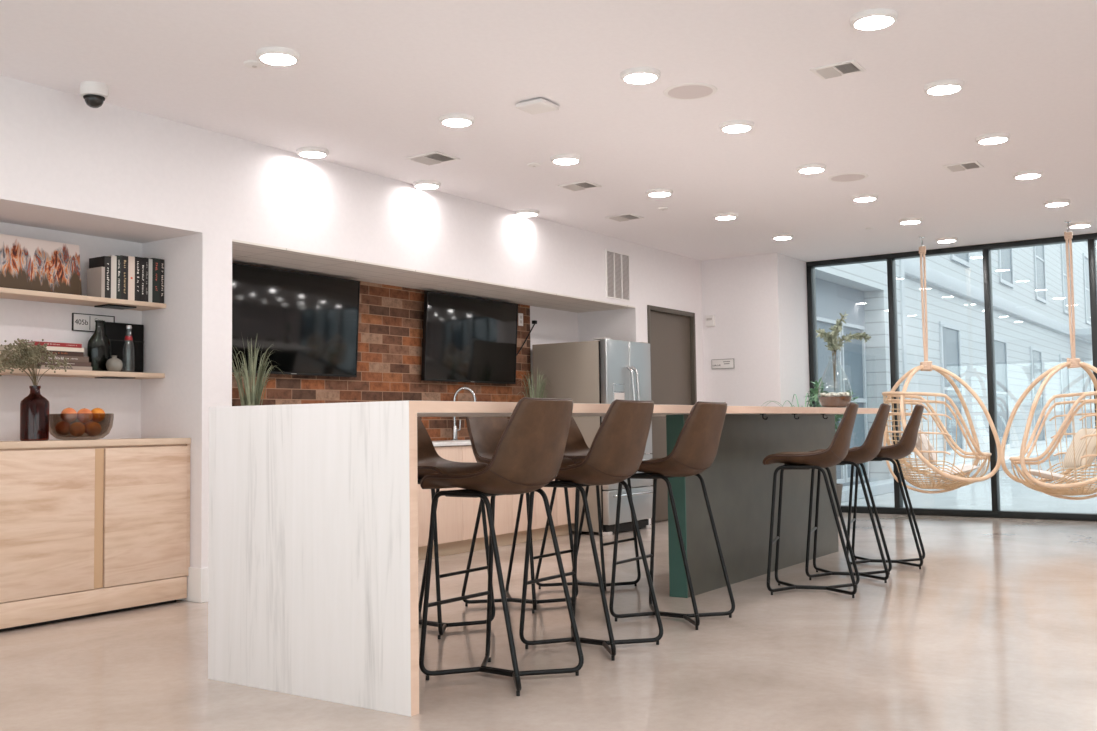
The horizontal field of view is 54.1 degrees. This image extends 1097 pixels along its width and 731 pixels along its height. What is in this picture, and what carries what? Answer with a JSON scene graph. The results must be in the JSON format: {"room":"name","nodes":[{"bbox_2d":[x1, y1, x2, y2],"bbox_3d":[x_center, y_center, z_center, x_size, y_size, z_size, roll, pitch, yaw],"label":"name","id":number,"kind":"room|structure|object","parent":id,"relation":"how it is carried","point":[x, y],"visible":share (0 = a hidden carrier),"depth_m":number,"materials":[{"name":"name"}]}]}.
{"room":"common room","nodes":[
{"label":"common room","id":0,"kind":"room"},
{"bbox_2d":[0,75,703,567],"bbox_3d":[-1.023,0.086,8.277,0.763,2.730,8.455,-3,-4,34],"label":"wall","id":1,"kind":"structure","parent":0,"point":[108,179],"depth_m":6.33,"materials":[{"name":"paint"}]},
{"bbox_2d":[0,368,164,378],"bbox_3d":[-2.875,0.033,5.678,0.227,0.032,1.810,-3,-4,34],"label":"oak shelf","id":2,"kind":"object","parent":1,"relation":"attached to","point":[59,373],"visible":0.97,"depth_m":5.99,"materials":[{"name":"beige wood"}]},
{"bbox_2d":[36,365,91,370],"bbox_3d":[-2.708,0.017,5.927,0.181,0.022,0.300,-3,-4,35],"label":"book","id":3,"kind":"object","parent":2,"relation":"on","point":[42,366],"visible":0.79,"depth_m":5.88,"materials":[{"name":"beige paper"}]},
{"bbox_2d":[38,360,90,366],"bbox_3d":[-2.715,-0.007,5.919,0.181,0.024,0.310,-3,-4,34],"label":"book","id":4,"kind":"object","parent":3,"relation":"on","point":[83,364],"visible":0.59,"depth_m":5.91,"materials":[{"name":"brown paper"}]},
{"bbox_2d":[40,355,88,361],"bbox_3d":[-2.716,-0.035,5.919,0.181,0.030,0.285,-3,-4,35],"label":"book","id":5,"kind":"object","parent":4,"relation":"on","point":[73,358],"visible":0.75,"depth_m":5.90,"materials":[{"name":"brown paper"}]},
{"bbox_2d":[42,350,83,356],"bbox_3d":[-2.726,-0.063,5.907,0.181,0.024,0.255,-3,-4,34],"label":"book","id":6,"kind":"object","parent":5,"relation":"on","point":[61,353],"visible":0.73,"depth_m":5.88,"materials":[{"name":"brown paper"}]},
{"bbox_2d":[46,346,83,351],"bbox_3d":[-2.728,-0.086,5.907,0.180,0.022,0.265,-3,-4,34],"label":"book","id":7,"kind":"object","parent":6,"relation":"on","point":[52,348],"visible":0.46,"depth_m":5.87,"materials":[{"name":"beige paper"}]},
{"bbox_2d":[19,341,81,347],"bbox_3d":[-2.737,-0.110,5.893,0.181,0.022,0.270,-3,-4,35],"label":"book","id":8,"kind":"object","parent":7,"relation":"on","point":[55,344],"visible":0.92,"depth_m":5.84,"materials":[{"name":"red paper"}]},
{"bbox_2d":[87,320,111,370],"bbox_3d":[-2.571,-0.110,6.154,0.077,0.296,0.148,-3,-4,34],"label":"bottle","id":9,"kind":"object","parent":2,"relation":"on","point":[99,347],"visible":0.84,"depth_m":6.12,"materials":[{"name":"black glass"}]},
{"bbox_2d":[106,355,122,371],"bbox_3d":[-2.477,-0.010,6.127,0.092,0.092,0.092,-3,-4,34],"label":"round vase","id":10,"kind":"object","parent":2,"relation":"on","point":[114,364],"visible":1,"depth_m":6.10,"materials":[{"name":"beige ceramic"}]},
{"bbox_2d":[105,322,143,372],"bbox_3d":[-2.524,-0.100,6.351,0.068,0.297,0.257,-3,-4,34],"label":"box","id":11,"kind":"object","parent":2,"relation":"on","point":[127,353],"visible":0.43,"depth_m":6.35,"materials":[{"name":"black"}]},
{"bbox_2d":[0,287,165,310],"bbox_3d":[-2.878,-0.379,5.699,0.240,0.034,1.810,-3,-4,34],"label":"oak shelf","id":12,"kind":"object","parent":1,"relation":"attached to","point":[7,293],"visible":1,"depth_m":5.98,"materials":[{"name":"beige wood"}]},
{"bbox_2d":[0,234,81,294],"bbox_3d":[-2.857,-0.544,5.737,0.053,0.302,0.780,-3,-4,32],"label":"canvas painting","id":13,"kind":"object","parent":12,"relation":"on","point":[25,263],"visible":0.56,"depth_m":5.85},
{"bbox_2d":[87,267,104,297],"bbox_3d":[-2.569,-0.467,6.096,0.140,0.175,0.021,-3,-4,34],"label":"book","id":14,"kind":"object","parent":12,"relation":"on","point":[95,276],"visible":0.84,"depth_m":6.08,"materials":[{"name":"beige paper"}]},
{"bbox_2d":[89,256,110,297],"bbox_3d":[-2.560,-0.497,6.130,0.151,0.239,0.041,-3,-4,34],"label":"book","id":15,"kind":"object","parent":12,"relation":"on","point":[103,261],"visible":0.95,"depth_m":6.09,"materials":[{"name":"black paper"}]},
{"bbox_2d":[109,255,116,298],"bbox_3d":[-2.539,-0.499,6.162,0.150,0.247,0.034,-3,-4,34],"label":"book","id":16,"kind":"object","parent":12,"relation":"on","point":[113,258],"visible":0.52,"depth_m":6.12,"materials":[{"name":"beige paper"}]},
{"bbox_2d":[115,255,120,298],"bbox_3d":[-2.521,-0.501,6.188,0.151,0.252,0.027,-3,-4,34],"label":"book","id":17,"kind":"object","parent":12,"relation":"on","point":[118,279],"visible":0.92,"depth_m":6.15,"materials":[{"name":"grey paper"}]},
{"bbox_2d":[120,255,127,299],"bbox_3d":[-2.500,-0.501,6.220,0.151,0.255,0.046,-3,-4,34],"label":"book","id":18,"kind":"object","parent":12,"relation":"on","point":[124,259],"visible":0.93,"depth_m":6.18,"materials":[{"name":"black paper"}]},
{"bbox_2d":[128,256,134,300],"bbox_3d":[-2.474,-0.500,6.257,0.151,0.258,0.042,-3,-4,34],"label":"book","id":19,"kind":"object","parent":12,"relation":"on","point":[131,260],"visible":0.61,"depth_m":6.21,"materials":[{"name":"beige paper"}]},
{"bbox_2d":[135,257,140,300],"bbox_3d":[-2.451,-0.500,6.291,0.151,0.260,0.039,-3,-4,34],"label":"book","id":20,"kind":"object","parent":12,"relation":"on","point":[137,259],"visible":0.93,"depth_m":6.25,"materials":[{"name":"black paper"}]},
{"bbox_2d":[141,257,144,301],"bbox_3d":[-2.433,-0.498,6.318,0.151,0.260,0.025,-3,-4,34],"label":"book","id":21,"kind":"object","parent":12,"relation":"on","point":[142,259],"visible":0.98,"depth_m":6.28,"materials":[{"name":"black paper"}]},
{"bbox_2d":[149,258,159,302],"bbox_3d":[-2.381,-0.498,6.393,0.151,0.266,0.050,-3,-4,34],"label":"book","id":22,"kind":"object","parent":12,"relation":"on","point":[155,262],"visible":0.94,"depth_m":6.35,"materials":[{"name":"grey paper"}]},
{"bbox_2d":[160,259,163,302],"bbox_3d":[-2.358,-0.497,6.427,0.151,0.266,0.030,-3,-4,34],"label":"book","id":23,"kind":"object","parent":12,"relation":"on","point":[161,260],"visible":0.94,"depth_m":6.38,"materials":[{"name":"black paper"}]},
{"bbox_2d":[72,313,114,331],"bbox_3d":[-2.643,-0.245,6.241,0.011,0.102,0.266,-3,-4,34],"label":"room sign","id":24,"kind":"object","parent":1,"relation":"attached to","point":[80,322],"visible":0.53,"depth_m":6.20,"materials":[{"name":"white plastic"}]},
{"bbox_2d":[177,519,649,602],"bbox_3d":[-0.376,1.384,8.945,0.586,0.195,6.525,-3,-4,34],"label":"baseboard","id":25,"kind":"structure","parent":1,"relation":"attached to","point":[197,578],"depth_m":6.12,"materials":[{"name":"white paint"}]},
{"bbox_2d":[605,249,629,300],"bbox_3d":[0.655,-0.846,10.128,0.012,0.450,0.430,-3,-4,34],"label":"air vent","id":26,"kind":"object","parent":1,"relation":"in","point":[621,255],"visible":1,"depth_m":10.12,"materials":[{"name":"white plastic"}]},
{"bbox_2d":[647,305,696,523],"bbox_3d":[1.242,0.496,10.974,0.160,2.147,1.028,-3,-4,34],"label":"door","id":27,"kind":"structure","parent":1,"relation":"in","point":[671,332],"depth_m":10.94,"materials":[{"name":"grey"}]},
{"bbox_2d":[232,262,530,446],"bbox_3d":[-1.288,0.411,8.353,0.012,2.098,3.993,-3,-4,34],"label":"brick wall","id":28,"kind":"structure","parent":0,"point":[390,328],"depth_m":8.47,"materials":[{"name":"brick"}]},
{"bbox_2d":[232,263,359,376],"bbox_3d":[-1.797,-0.295,7.542,0.103,0.721,1.240,-3,-4,34],"label":"television","id":29,"kind":"object","parent":28,"relation":"attached to","point":[313,319],"visible":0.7,"depth_m":7.52,"materials":[{"name":"black"}]},
{"bbox_2d":[421,291,517,383],"bbox_3d":[-0.663,-0.216,9.205,0.103,0.726,1.250,-3,-4,34],"label":"television","id":30,"kind":"object","parent":28,"relation":"attached to","point":[466,339],"visible":1,"depth_m":9.13,"materials":[{"name":"black"}]},
{"bbox_2d":[232,239,634,312],"bbox_3d":[-0.795,-0.640,8.580,0.662,0.012,4.843,-3,-4,34],"label":"soffit","id":31,"kind":"structure","parent":0,"point":[243,252],"depth_m":8.04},
{"bbox_2d":[0,0,1096,261],"bbox_3d":[0.147,-1.543,5.191,9.900,0.150,14.252,-3,-4,34],"label":"ceiling","id":32,"kind":"structure","parent":0,"point":[371,84],"depth_m":5.76,"materials":[{"name":"paint"}]},
{"bbox_2d":[80,81,108,107],"bbox_3d":[-2.300,-1.362,5.439,0.136,0.116,0.136,-3,-4,34],"label":"ceiling camera","id":33,"kind":"object","parent":32,"relation":"attached to","point":[94,93],"visible":1,"depth_m":5.40,"materials":[{"name":"white plastic"}]},
{"bbox_2d":[256,47,299,65],"bbox_3d":[-1.265,-1.444,5.028,0.202,0.027,0.202,-3,-4,34],"label":"recessed light","id":34,"kind":"object","parent":32,"relation":"in","point":[275,56],"visible":1,"depth_m":4.99,"materials":[{"name":"white plastic"}]},
{"bbox_2d":[296,147,328,157],"bbox_3d":[-1.490,-1.343,6.787,0.202,0.027,0.202,-3,-4,34],"label":"recessed light","id":35,"kind":"object","parent":32,"relation":"in","point":[306,152],"visible":1,"depth_m":6.74,"materials":[{"name":"white plastic"}]},
{"bbox_2d":[413,180,440,189],"bbox_3d":[-0.876,-1.300,7.735,0.202,0.027,0.202,-3,-4,34],"label":"recessed light","id":36,"kind":"object","parent":32,"relation":"in","point":[421,184],"visible":1,"depth_m":7.69,"materials":[{"name":"white plastic"}]},
{"bbox_2d":[405,151,459,165],"bbox_3d":[-0.756,-1.349,7.014,0.275,0.016,0.235,-3,-4,34],"label":"ceiling vent","id":37,"kind":"object","parent":32,"relation":"in","point":[432,158],"visible":1,"depth_m":7.00,"materials":[{"name":"white plastic"}]},
{"bbox_2d":[439,113,474,126],"bbox_3d":[-0.522,-1.394,6.118,0.202,0.027,0.202,-3,-4,34],"label":"recessed light","id":38,"kind":"object","parent":32,"relation":"in","point":[453,119],"visible":1,"depth_m":6.08,"materials":[{"name":"white plastic"}]},
{"bbox_2d":[515,98,558,114],"bbox_3d":[-0.060,-1.412,5.846,0.184,0.034,0.184,-3,-4,32],"label":"wireless access point","id":39,"kind":"object","parent":32,"relation":"attached to","point":[540,105],"visible":1,"depth_m":5.81,"materials":[{"name":"white plastic"}]},
{"bbox_2d":[550,154,580,164],"bbox_3d":[0.113,-1.351,7.051,0.202,0.027,0.202,-3,-4,34],"label":"recessed light","id":40,"kind":"object","parent":32,"relation":"in","point":[560,159],"visible":1,"depth_m":7.01,"materials":[{"name":"white plastic"}]},
{"bbox_2d":[558,181,601,190],"bbox_3d":[0.229,-1.315,7.878,0.250,0.016,0.210,-3,-4,34],"label":"ceiling vent","id":41,"kind":"object","parent":32,"relation":"in","point":[582,185],"visible":1,"depth_m":7.86,"materials":[{"name":"white plastic"}]},
{"bbox_2d":[605,213,643,221],"bbox_3d":[0.643,-1.252,9.107,0.250,0.016,0.230,-3,-4,34],"label":"ceiling vent","id":42,"kind":"object","parent":32,"relation":"in","point":[624,217],"visible":1,"depth_m":9.08,"materials":[{"name":"white plastic"}]},
{"bbox_2d":[620,67,660,83],"bbox_3d":[0.461,-1.449,5.378,0.202,0.027,0.202,-3,-4,34],"label":"recessed light","id":43,"kind":"object","parent":32,"relation":"in","point":[636,75],"visible":1,"depth_m":5.34,"materials":[{"name":"white plastic"}]},
{"bbox_2d":[646,188,672,196],"bbox_3d":[0.839,-1.302,8.116,0.202,0.027,0.202,-3,-4,34],"label":"recessed light","id":44,"kind":"object","parent":32,"relation":"in","point":[661,192],"visible":1,"depth_m":8.07,"materials":[{"name":"white plastic"}]},
{"bbox_2d":[663,83,716,99],"bbox_3d":[0.749,-1.445,5.674,0.284,0.009,0.284,-3,-4,34],"label":"ceiling speaker","id":45,"kind":"object","parent":32,"relation":"attached to","point":[684,91],"visible":1,"depth_m":5.66,"materials":[{"name":"white plastic"}]},
{"bbox_2d":[668,85,712,98],"bbox_3d":[0.749,-1.446,5.674,0.238,0.005,0.238,-3,-4,34],"label":"grille","id":46,"kind":"object","parent":45,"relation":"attached to","point":[675,91],"depth_m":5.67,"materials":[{"name":"white fabric"}]},
{"bbox_2d":[719,120,753,132],"bbox_3d":[1.108,-1.405,6.328,0.202,0.027,0.202,-3,-4,34],"label":"recessed light","id":47,"kind":"object","parent":32,"relation":"in","point":[733,126],"visible":1,"depth_m":6.28,"materials":[{"name":"white plastic"}]},
{"bbox_2d":[796,163,825,173],"bbox_3d":[1.813,-1.355,7.407,0.202,0.027,0.202,-3,-4,34],"label":"recessed light","id":48,"kind":"object","parent":32,"relation":"in","point":[806,168],"visible":1,"depth_m":7.36,"materials":[{"name":"white plastic"}]},
{"bbox_2d":[810,60,865,79],"bbox_3d":[1.443,-1.471,5.354,0.225,0.016,0.185,-3,-4,34],"label":"ceiling vent","id":49,"kind":"object","parent":32,"relation":"in","point":[847,67],"visible":1,"depth_m":5.34,"materials":[{"name":"white plastic"}]},
{"bbox_2d":[828,172,868,181],"bbox_3d":[2.154,-1.351,7.726,0.284,0.009,0.284,-3,-4,34],"label":"ceiling speaker","id":50,"kind":"object","parent":32,"relation":"attached to","point":[852,176],"visible":1,"depth_m":7.71,"materials":[{"name":"white plastic"}]},
{"bbox_2d":[831,174,864,181],"bbox_3d":[2.154,-1.352,7.726,0.238,0.005,0.238,-3,-4,34],"label":"grille","id":51,"kind":"object","parent":50,"relation":"attached to","point":[837,177],"depth_m":7.72,"materials":[{"name":"metal"}]},
{"bbox_2d":[851,194,877,201],"bbox_3d":[2.475,-1.309,8.407,0.202,0.027,0.202,-3,-4,34],"label":"recessed light","id":52,"kind":"object","parent":32,"relation":"in","point":[861,197],"visible":1,"depth_m":8.36,"materials":[{"name":"white plastic"}]},
{"bbox_2d":[850,8,897,30],"bbox_3d":[1.415,-1.501,4.670,0.202,0.027,0.202,-3,-4,34],"label":"recessed light","id":53,"kind":"object","parent":32,"relation":"in","point":[878,18],"visible":1,"depth_m":4.64,"materials":[{"name":"white plastic"}]},
{"bbox_2d":[882,237,1000,493],"bbox_3d":[3.674,-0.011,10.241,1.003,2.452,0.837,-1,-3,2],"label":"chair","id":54,"kind":"object","parent":32,"relation":"hanging from","point":[960,480],"visible":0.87,"depth_m":10.09,"materials":[{"name":"wicker"}]},
{"bbox_2d":[927,464,979,477],"bbox_3d":[3.836,1.000,10.179,0.375,0.116,0.425,-1,-3,2],"label":"seat pad","id":55,"kind":"object","parent":54,"relation":"in","point":[966,468],"visible":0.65,"depth_m":10.03,"materials":[{"name":"white fabric"}]},
{"bbox_2d":[915,429,937,463],"bbox_3d":[3.558,0.765,10.203,0.240,0.359,0.405,-2,-3,14],"label":"throw pillow","id":56,"kind":"object","parent":55,"relation":"on","point":[926,446],"visible":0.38,"depth_m":10.03,"materials":[{"name":"white fabric"}]},
{"bbox_2d":[923,79,963,95],"bbox_3d":[2.074,-1.457,5.635,0.202,0.027,0.202,-3,-4,34],"label":"recessed light","id":57,"kind":"object","parent":32,"relation":"in","point":[946,86],"visible":1,"depth_m":5.60,"materials":[{"name":"white plastic"}]},
{"bbox_2d":[943,161,983,171],"bbox_3d":[2.872,-1.376,7.437,0.225,0.016,0.210,-3,-4,34],"label":"ceiling vent","id":58,"kind":"object","parent":32,"relation":"in","point":[963,166],"visible":1,"depth_m":7.42,"materials":[{"name":"white plastic"}]},
{"bbox_2d":[976,132,1010,144],"bbox_3d":[2.766,-1.409,6.682,0.202,0.027,0.202,-3,-4,34],"label":"recessed light","id":59,"kind":"object","parent":32,"relation":"in","point":[991,138],"visible":1,"depth_m":6.64,"materials":[{"name":"white plastic"}]},
{"bbox_2d":[1013,170,1042,179],"bbox_3d":[3.430,-1.363,7.686,0.202,0.027,0.202,-3,-4,34],"label":"recessed light","id":60,"kind":"object","parent":32,"relation":"in","point":[1028,174],"visible":1,"depth_m":7.65,"materials":[{"name":"white plastic"}]},
{"bbox_2d":[1000,221,1096,499],"bbox_3d":[4.587,-0.051,9.539,1.003,2.477,0.837,-1,-3,6],"label":"chair","id":61,"kind":"object","parent":32,"relation":"hanging from","point":[1040,485],"visible":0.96,"depth_m":9.48,"materials":[{"name":"wicker"}]},
{"bbox_2d":[1027,469,1080,482],"bbox_3d":[4.455,0.979,9.498,0.375,0.116,0.425,-1,-3,6],"label":"seat pad","id":62,"kind":"object","parent":61,"relation":"in","point":[1044,474],"visible":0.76,"depth_m":9.33,"materials":[{"name":"white fabric"}]},
{"bbox_2d":[1063,428,1095,469],"bbox_3d":[4.725,0.734,9.482,0.240,0.359,0.405,-1,-3,0],"label":"throw pillow","id":63,"kind":"object","parent":62,"relation":"on","point":[1079,448],"visible":0.87,"depth_m":9.39,"materials":[{"name":"beige fabric"}]},
{"bbox_2d":[1043,199,1070,206],"bbox_3d":[4.123,-1.316,8.707,0.202,0.027,0.202,-3,-4,34],"label":"recessed light","id":64,"kind":"object","parent":32,"relation":"in","point":[1057,202],"visible":1,"depth_m":8.67,"materials":[{"name":"white plastic"}]},
{"bbox_2d":[0,513,1096,730],"bbox_3d":[0.188,1.317,5.033,9.900,0.120,14.252,-3,-4,34],"label":"floor","id":65,"kind":"structure","parent":0,"point":[995,629],"depth_m":4.54,"materials":[{"name":"concrete"}]},
{"bbox_2d":[0,438,190,631],"bbox_3d":[-2.758,0.860,5.565,0.474,0.934,1.798,-3,-4,34],"label":"storage cabinet","id":66,"kind":"object","parent":65,"relation":"on","point":[89,527],"visible":1,"depth_m":5.66,"materials":[{"name":"brown wood"}]},
{"bbox_2d":[20,386,49,440],"bbox_3d":[-2.663,0.248,5.567,0.138,0.285,0.138,-3,-4,34],"label":"bottle","id":67,"kind":"object","parent":66,"relation":"on","point":[34,408],"visible":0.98,"depth_m":5.51,"materials":[{"name":"brown glass"}]},
{"bbox_2d":[0,338,71,385],"bbox_3d":[-2.663,0.103,5.481,0.205,0.485,0.413,-3,-4,36],"label":"dried flowers","id":68,"kind":"object","parent":67,"relation":"in","point":[30,355],"visible":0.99,"depth_m":5.48,"materials":[{"name":"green plant"}]},
{"bbox_3d":[-2.525,0.331,5.790,0.336,0.140,0.336,-3,-4,34],"label":"glass bowl","id":69,"kind":"object","parent":66,"relation":"on","visible":0},
{"bbox_2d":[55,421,69,435],"bbox_3d":[-2.594,0.335,5.742,0.080,0.079,0.080,-3,-4,34],"label":"orange","id":70,"kind":"object","parent":69,"relation":"in","point":[62,428],"visible":0.94,"depth_m":5.71,"materials":[{"name":"brown food"}]},
{"bbox_2d":[61,408,76,421],"bbox_3d":[-2.553,0.263,5.718,0.080,0.079,0.080,-3,-4,34],"label":"peach","id":71,"kind":"object","parent":69,"relation":"in","point":[68,414],"visible":1,"depth_m":5.69,"materials":[{"name":"brown food"}]},
{"bbox_2d":[69,422,84,436],"bbox_3d":[-2.508,0.339,5.715,0.080,0.079,0.080,-3,-4,34],"label":"orange","id":72,"kind":"object","parent":69,"relation":"in","point":[76,429],"visible":1,"depth_m":5.69,"materials":[{"name":"brown food"}]},
{"bbox_2d":[85,422,100,435],"bbox_3d":[-2.453,0.342,5.789,0.080,0.079,0.080,-3,-4,34],"label":"orange","id":73,"kind":"object","parent":69,"relation":"in","point":[92,428],"visible":1,"depth_m":5.76,"materials":[{"name":"brown food"}]},
{"bbox_2d":[77,408,92,422],"bbox_3d":[-2.498,0.269,5.782,0.080,0.079,0.080,-3,-4,34],"label":"peach","id":74,"kind":"object","parent":73,"relation":"on","point":[84,415],"visible":1,"depth_m":5.75,"materials":[{"name":"brown food"}]},
{"bbox_2d":[91,408,104,421],"bbox_3d":[-2.460,0.269,5.858,0.080,0.079,0.080,-3,-4,34],"label":"orange","id":75,"kind":"object","parent":69,"relation":"in","point":[98,414],"visible":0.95,"depth_m":5.83,"materials":[{"name":"brown food"}]},
{"bbox_2d":[418,484,433,559],"bbox_3d":[-1.251,1.018,7.854,0.549,0.830,0.649,-3,-4,34],"label":"base cabinet","id":76,"kind":"object","parent":65,"relation":"on","point":[424,495],"visible":0.13,"depth_m":7.87,"materials":[{"name":"beige"}]},
{"bbox_2d":[417,417,494,638],"bbox_3d":[-0.597,0.739,5.272,0.532,1.084,0.456,-3,-4,34],"label":"bar stool","id":77,"kind":"object","parent":65,"relation":"on","point":[429,461],"visible":0.41,"depth_m":5.26,"materials":[{"name":"leather"}]},
{"bbox_2d":[432,446,488,557],"bbox_3d":[-0.884,1.044,8.392,0.549,0.826,0.649,-3,-4,34],"label":"base cabinet","id":78,"kind":"object","parent":65,"relation":"on","point":[456,516],"visible":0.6,"depth_m":8.20,"materials":[{"name":"beige"}]},
{"bbox_2d":[419,397,583,695],"bbox_3d":[-0.179,0.674,4.205,0.532,1.084,0.456,-3,-4,36],"label":"bar stool","id":79,"kind":"object","parent":65,"relation":"on","point":[528,455],"visible":1,"depth_m":4.09,"materials":[{"name":"brown leather"}]},
{"bbox_2d":[481,492,535,548],"bbox_3d":[-0.518,1.069,8.930,0.549,0.826,0.649,-3,-4,34],"label":"base cabinet","id":80,"kind":"object","parent":65,"relation":"on","point":[506,506],"visible":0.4,"depth_m":8.76,"materials":[{"name":"beige"}]},
{"bbox_2d":[432,440,470,446],"bbox_3d":[-1.065,0.688,8.137,0.572,0.210,3.904,-3,-4,34],"label":"countertop","id":81,"kind":"structure","parent":80,"relation":"on","point":[448,443],"depth_m":8.22,"materials":[{"name":"white stone"}]},
{"bbox_2d":[232,333,283,405],"bbox_3d":[-1.919,0.156,6.942,0.325,0.745,0.559,-2,-3,17],"label":"potted grass","id":82,"kind":"object","parent":81,"relation":"on","point":[248,398],"depth_m":6.89,"materials":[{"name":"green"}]},
{"bbox_2d":[451,387,475,439],"bbox_3d":[-0.709,0.400,8.969,0.221,0.447,0.062,1,-3,-23],"label":"kitchen faucet","id":83,"kind":"object","parent":81,"relation":"on","point":[454,427],"visible":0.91,"depth_m":8.94,"materials":[{"name":"silver metal"}]},
{"bbox_2d":[517,366,552,397],"bbox_3d":[-0.116,0.313,9.521,0.295,0.665,0.526,-3,-4,34],"label":"potted grass","id":84,"kind":"object","parent":81,"relation":"on","point":[538,394],"depth_m":9.54,"materials":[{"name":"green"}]},
{"bbox_2d":[461,417,577,613],"bbox_3d":[-0.172,0.768,5.913,0.532,1.084,0.456,-3,-4,34],"label":"bar stool","id":85,"kind":"object","parent":65,"relation":"on","point":[485,433],"visible":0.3,"depth_m":5.92,"materials":[{"name":"leather"}]},
{"bbox_2d":[208,401,878,716],"bbox_3d":[0.581,0.777,6.151,1.061,1.070,5.300,-3,-4,34],"label":"kitchen island","id":86,"kind":"object","parent":65,"relation":"on","point":[313,544],"visible":0.98,"depth_m":4.04,"materials":[{"name":"white wood"}]},
{"bbox_2d":[417,401,836,416],"bbox_3d":[0.584,0.265,6.197,1.059,0.041,5.258,-3,-4,34],"label":"island countertop","id":87,"kind":"structure","parent":86,"relation":"on","point":[418,414],"depth_m":5.32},
{"bbox_2d":[818,372,850,407],"bbox_3d":[2.086,0.122,7.831,0.240,0.382,0.240,-3,-4,34],"label":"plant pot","id":88,"kind":"object","parent":87,"relation":"on","point":[840,399],"visible":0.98,"depth_m":7.74,"materials":[{"name":"brown"}]},
{"bbox_2d":[816,311,871,390],"bbox_3d":[2.155,-0.108,7.835,0.395,0.592,0.159,-1,-3,-3],"label":"eucalyptus branches","id":89,"kind":"object","parent":88,"relation":"in","point":[830,338],"visible":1,"depth_m":7.84,"materials":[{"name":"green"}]},
{"bbox_2d":[532,479,575,540],"bbox_3d":[-0.151,1.091,9.468,0.549,0.830,0.649,-3,-4,34],"label":"base cabinet","id":90,"kind":"object","parent":65,"relation":"on","point":[559,514],"visible":0.29,"depth_m":9.30,"materials":[{"name":"beige"}]},
{"bbox_2d":[535,416,640,591],"bbox_3d":[0.222,0.795,6.491,0.532,1.084,0.456,-3,-4,34],"label":"bar stool","id":91,"kind":"object","parent":65,"relation":"on","point":[576,449],"visible":0.27,"depth_m":6.46,"materials":[{"name":"black metal"}]},
{"bbox_2d":[519,399,662,660],"bbox_3d":[0.194,0.699,4.764,0.532,1.084,0.456,-3,-4,35],"label":"bar stool","id":92,"kind":"object","parent":65,"relation":"on","point":[615,454],"visible":0.81,"depth_m":4.63,"materials":[{"name":"leather"}]},
{"bbox_2d":[532,337,652,535],"bbox_3d":[0.452,0.652,9.981,0.881,1.747,0.808,-3,-4,34],"label":"refrigerator","id":93,"kind":"object","parent":65,"relation":"on","point":[606,370],"visible":0.59,"depth_m":9.67,"materials":[{"name":"silver"}]},
{"bbox_2d":[609,401,734,629],"bbox_3d":[0.625,0.728,5.397,0.532,1.084,0.456,-3,-4,34],"label":"bar stool","id":94,"kind":"object","parent":65,"relation":"on","point":[694,451],"visible":0.89,"depth_m":5.26,"materials":[{"name":"leather"}]},
{"bbox_2d":[763,402,859,597],"bbox_3d":[1.536,0.761,6.221,0.532,1.084,0.456,-2,-3,18],"label":"bar stool","id":95,"kind":"object","parent":65,"relation":"on","point":[838,449],"visible":1,"depth_m":6.08,"materials":[{"name":"leather"}]},
{"bbox_2d":[805,377,857,516],"bbox_3d":[2.917,0.839,11.078,0.609,1.426,0.719,0,-3,-18],"label":"leafy plant","id":96,"kind":"object","parent":65,"relation":"on","point":[814,391],"visible":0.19,"depth_m":10.97,"materials":[{"name":"green plant"}]},
{"bbox_2d":[805,403,891,582],"bbox_3d":[1.891,0.786,6.759,0.532,1.084,0.456,-2,-3,20],"label":"bar stool","id":97,"kind":"object","parent":65,"relation":"on","point":[871,447],"visible":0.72,"depth_m":6.62,"materials":[{"name":"leather"}]},
{"bbox_2d":[846,404,924,568],"bbox_3d":[2.302,0.812,7.336,0.532,1.084,0.456,-2,-3,21],"label":"bar stool","id":98,"kind":"object","parent":65,"relation":"on","point":[905,446],"visible":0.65,"depth_m":7.19,"materials":[{"name":"leather"}]},
{"bbox_2d":[701,253,809,406],"bbox_3d":[1.981,0.245,11.915,1.632,2.730,0.947,-3,-4,34],"label":"wall","id":99,"kind":"structure","parent":0,"point":[758,303],"depth_m":11.35,"materials":[{"name":"paint"}]},
{"bbox_2d":[711,358,733,368],"bbox_3d":[1.856,-0.017,11.432,0.260,0.104,0.011,-3,-4,34],"label":"room sign","id":100,"kind":"object","parent":99,"relation":"attached to","point":[716,363],"visible":1,"depth_m":11.43,"materials":[{"name":"white plastic"}]},
{"bbox_3d":[7.560,-0.011,8.688,1.700,2.730,0.100,-3,-4,34],"label":"wall","id":101,"kind":"structure","parent":0,"visible":0},
{"bbox_2d":[806,233,1096,520],"bbox_3d":[4.862,0.125,10.465,4.768,2.730,0.130,-3,-4,34],"label":"window","id":102,"kind":"structure","parent":101,"relation":"in","point":[1091,238],"depth_m":10.80,"materials":[{"name":"black metal"}]},
{"label":"outside","id":103,"kind":"structure","parent":0,"visible":0},
{"bbox_2d":[841,456,1096,512],"bbox_3d":[34.425,2.321,30.484,32.550,0.230,66.308,-3,-4,34],"label":"ground","id":104,"kind":"structure","parent":103,"point":[1014,496],"depth_m":13.43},
{"bbox_2d":[815,259,910,486],"bbox_3d":[3.173,-2.013,15.484,2.230,8.000,5.638,-3,-4,34],"label":"apartment wing","id":105,"kind":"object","parent":104,"relation":"on","point":[860,290],"visible":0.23,"depth_m":16.08,"materials":[{"name":"white"}]},
{"bbox_2d":[841,450,1066,502],"bbox_3d":[11.652,2.165,25.240,0.300,0.140,30.608,-3,-4,34],"label":"kerb","id":106,"kind":"object","parent":104,"relation":"on","point":[886,486],"visible":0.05,"depth_m":14.82,"materials":[{"name":"grey"}]},
{"bbox_2d":[904,240,1096,474],"bbox_3d":[18.106,-2.422,39.016,4.400,11.000,50.000,-3,-4,34],"label":"apartment block","id":107,"kind":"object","parent":104,"relation":"on","point":[1030,290],"visible":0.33,"depth_m":28.59,"materials":[{"name":"white"}]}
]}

